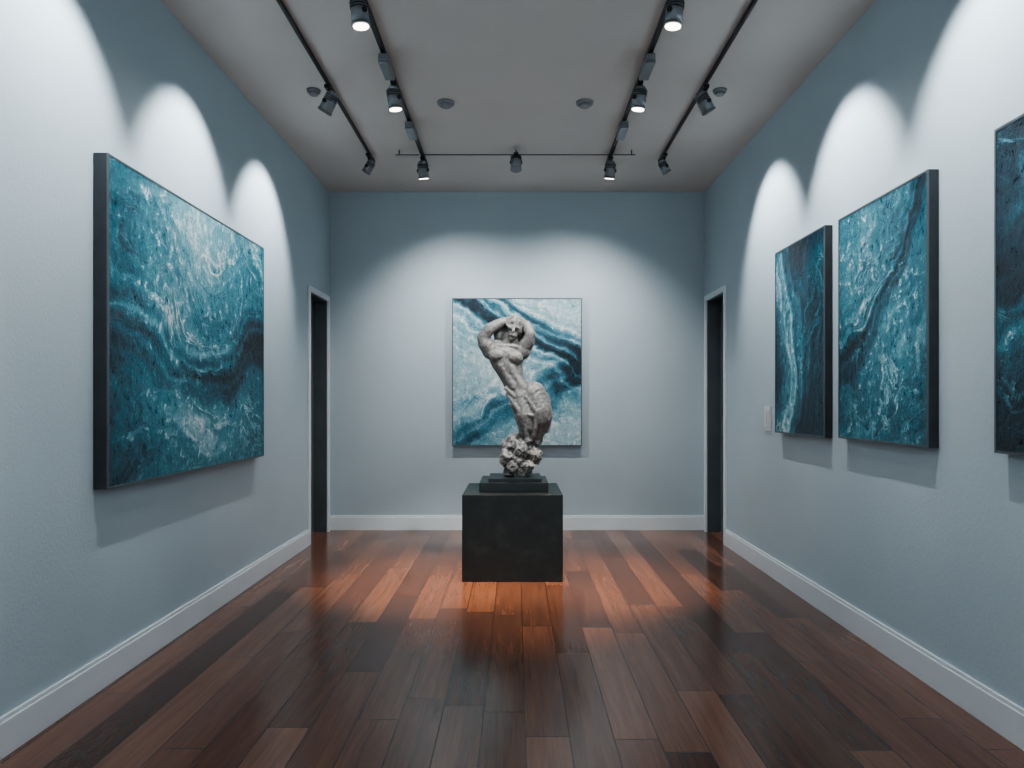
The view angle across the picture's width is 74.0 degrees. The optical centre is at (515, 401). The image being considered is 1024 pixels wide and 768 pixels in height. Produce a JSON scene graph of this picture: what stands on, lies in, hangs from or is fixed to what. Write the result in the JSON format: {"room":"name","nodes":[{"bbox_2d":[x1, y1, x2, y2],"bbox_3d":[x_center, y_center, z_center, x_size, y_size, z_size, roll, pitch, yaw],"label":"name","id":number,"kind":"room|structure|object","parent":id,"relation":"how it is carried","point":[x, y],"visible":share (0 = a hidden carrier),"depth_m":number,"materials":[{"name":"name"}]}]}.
{"room":"museum","nodes":[
{"label":"museum","id":0,"kind":"room"},
{"bbox_2d":[0,0,329,716],"bbox_3d":[-1.896,-0.400,2.220,0.160,3.300,8.840,0,0,0],"label":"wall","id":1,"kind":"structure","parent":0,"point":[84,570],"depth_m":2.99,"materials":[{"name":"paint"}]},
{"bbox_2d":[0,529,308,759],"bbox_3d":[-1.807,1.179,1.860,0.018,0.142,8.120,0,0,0],"label":"baseboard","id":2,"kind":"structure","parent":1,"relation":"attached to","point":[33,716],"depth_m":3.11,"materials":[{"name":"paint"}]},
{"bbox_2d":[93,153,263,488],"bbox_3d":[-1.782,-0.347,3.821,0.063,1.445,1.807,0,0,0],"label":"abstract painting","id":3,"kind":"object","parent":1,"relation":"attached to","point":[178,292],"visible":1,"depth_m":3.40,"materials":[{"name":"paint"}]},
{"bbox_2d":[311,301,313,533],"bbox_3d":[-1.926,0.146,6.250,0.100,2.208,0.536,0,0,0],"label":"door frame","id":4,"kind":"structure","parent":1,"relation":"in","point":[312,303],"depth_m":6.49,"materials":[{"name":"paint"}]},
{"bbox_2d":[308,285,329,544],"bbox_3d":[-1.887,0.115,6.250,0.178,2.270,0.660,0,0,0],"label":"trim","id":5,"kind":"structure","parent":1,"relation":"attached to","point":[321,305],"depth_m":6.52,"materials":[{"name":"paint"}]},
{"bbox_2d":[0,530,1023,767],"bbox_3d":[0.010,1.300,2.320,5.452,0.100,9.040,0,0,0],"label":"floor","id":6,"kind":"structure","parent":0,"point":[363,648],"depth_m":3.08,"materials":[{"name":"brown wood"}]},
{"bbox_2d":[462,483,562,581],"bbox_3d":[-0.025,0.948,5.070,0.701,0.604,0.700,0,0,0],"label":"pedestal","id":7,"kind":"object","parent":6,"relation":"on","point":[507,536],"visible":0.97,"depth_m":4.72,"materials":[{"name":"stone"}]},
{"bbox_2d":[477,315,552,491],"bbox_3d":[-0.009,0.001,5.100,0.564,1.289,0.480,0,0,0],"label":"figure sculpture","id":8,"kind":"object","parent":7,"relation":"on","point":[513,343],"visible":1,"depth_m":4.99,"materials":[{"name":"stone"}]},
{"bbox_2d":[330,192,703,515],"bbox_3d":[0.010,-0.400,6.740,4.052,3.300,0.200,0,0,0],"label":"wall","id":9,"kind":"structure","parent":0,"point":[634,261],"depth_m":6.64,"materials":[{"name":"paint"}]},
{"bbox_2d":[452,298,581,445],"bbox_3d":[0.010,-0.291,6.614,1.260,1.434,0.048,0,0,0],"label":"abstract painting","id":10,"kind":"object","parent":9,"relation":"attached to","point":[482,415],"visible":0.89,"depth_m":6.59,"materials":[{"name":"paint"}]},
{"bbox_2d":[330,516,703,529],"bbox_3d":[0.010,1.179,6.631,3.652,0.142,0.018,0,0,0],"label":"baseboard","id":11,"kind":"structure","parent":9,"relation":"attached to","point":[336,522],"depth_m":6.62,"materials":[{"name":"paint"}]},
{"bbox_2d":[160,0,875,191],"bbox_3d":[0.010,-2.100,2.320,4.052,0.100,9.040,0,0,0],"label":"ceiling","id":12,"kind":"structure","parent":0,"point":[515,73],"depth_m":4.34,"materials":[{"name":"paint"}]},
{"bbox_2d":[307,87,320,96],"bbox_3d":[-1.330,-2.034,4.470,0.090,0.033,0.090,0,0,0],"label":"smoke detector","id":13,"kind":"object","parent":12,"relation":"attached to","point":[312,91],"visible":1,"depth_m":4.45,"materials":[{"name":"grey plastic"}]},
{"bbox_2d":[276,0,374,174],"bbox_3d":[-1.205,-1.943,1.830,0.138,0.211,7.860,0,0,0],"label":"track light","id":14,"kind":"object","parent":12,"relation":"attached to","point":[327,105],"visible":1,"depth_m":4.33,"materials":[{"name":"black metal"}]},
{"bbox_2d":[349,0,428,178],"bbox_3d":[-0.769,-1.945,1.890,0.106,0.207,7.980,0,0,0],"label":"track light","id":15,"kind":"object","parent":12,"relation":"attached to","point":[362,18],"visible":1,"depth_m":4.08,"materials":[{"name":"black metal"}]},
{"bbox_2d":[437,98,454,108],"bbox_3d":[-0.480,-2.034,4.650,0.120,0.033,0.120,0,0,0],"label":"smoke detector","id":16,"kind":"object","parent":12,"relation":"attached to","point":[444,103],"visible":1,"depth_m":4.62,"materials":[{"name":"grey plastic"}]},
{"bbox_2d":[395,150,634,172],"bbox_3d":[-0.005,-1.960,5.526,1.950,0.178,0.121,0,0,0],"label":"track light","id":17,"kind":"object","parent":12,"relation":"attached to","point":[515,161],"visible":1,"depth_m":5.53,"materials":[{"name":"black metal"}]},
{"bbox_2d":[576,98,593,108],"bbox_3d":[0.470,-2.034,4.650,0.120,0.033,0.120,0,0,0],"label":"smoke detector","id":18,"kind":"object","parent":12,"relation":"attached to","point":[585,103],"visible":1,"depth_m":4.62,"materials":[{"name":"grey plastic"}]},
{"bbox_2d":[604,0,684,178],"bbox_3d":[0.779,-1.945,1.890,0.107,0.207,7.980,0,0,0],"label":"track light","id":19,"kind":"object","parent":12,"relation":"attached to","point":[671,18],"visible":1,"depth_m":4.08,"materials":[{"name":"black metal"}]},
{"bbox_2d":[658,0,757,174],"bbox_3d":[1.215,-1.943,1.830,0.137,0.211,7.860,0,0,0],"label":"track light","id":20,"kind":"object","parent":12,"relation":"attached to","point":[705,104],"visible":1,"depth_m":4.33,"materials":[{"name":"black metal"}]},
{"bbox_2d":[713,87,726,96],"bbox_3d":[1.340,-2.034,4.470,0.090,0.033,0.090,0,0,0],"label":"smoke detector","id":21,"kind":"object","parent":12,"relation":"attached to","point":[720,91],"visible":1,"depth_m":4.45,"materials":[{"name":"grey plastic"}]},
{"bbox_2d":[704,0,1023,708],"bbox_3d":[1.916,-0.400,2.220,0.160,3.300,8.840,0,0,0],"label":"wall","id":22,"kind":"structure","parent":0,"point":[927,543],"depth_m":3.28,"materials":[{"name":"paint"}]},
{"bbox_2d":[704,285,726,544],"bbox_3d":[1.907,0.115,6.250,0.178,2.270,0.660,0,0,0],"label":"trim","id":23,"kind":"structure","parent":22,"relation":"attached to","point":[712,304],"depth_m":6.52,"materials":[{"name":"paint"}]},
{"bbox_2d":[721,301,722,533],"bbox_3d":[1.946,0.146,6.250,0.100,2.208,0.536,0,0,0],"label":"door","id":24,"kind":"structure","parent":22,"relation":"in","point":[722,301],"depth_m":6.46,"materials":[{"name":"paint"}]},
{"bbox_2d":[764,406,771,430],"bbox_3d":[1.828,0.120,4.940,0.016,0.180,0.120,0,0,0],"label":"light switch","id":25,"kind":"object","parent":22,"relation":"attached to","point":[767,409],"visible":1,"depth_m":4.92,"materials":[{"name":"white plastic"}]},
{"bbox_2d":[775,225,832,437],"bbox_3d":[1.810,-0.407,4.315,0.048,1.235,0.750,0,0,0],"label":"abstract painting","id":26,"kind":"object","parent":22,"relation":"attached to","point":[803,268],"visible":1,"depth_m":4.20,"materials":[{"name":"paint"}]},
{"bbox_2d":[725,529,1023,750],"bbox_3d":[1.827,1.179,1.860,0.018,0.142,8.120,0,0,0],"label":"baseboard","id":27,"kind":"structure","parent":22,"relation":"attached to","point":[1005,717],"depth_m":3.18,"materials":[{"name":"paint"}]},
{"bbox_2d":[838,169,938,447],"bbox_3d":[1.810,-0.405,3.360,0.048,1.210,0.820,0,0,0],"label":"abstract painting","id":28,"kind":"object","parent":22,"relation":"attached to","point":[888,247],"visible":1,"depth_m":3.23,"materials":[{"name":"paint"}]},
{"bbox_2d":[994,113,1023,455],"bbox_3d":[1.810,-0.413,2.080,0.048,1.206,0.920,0,0,0],"label":"abstract painting","id":29,"kind":"object","parent":22,"relation":"attached to","point":[1009,137],"visible":1,"depth_m":2.47,"materials":[{"name":"paint"}]}
]}

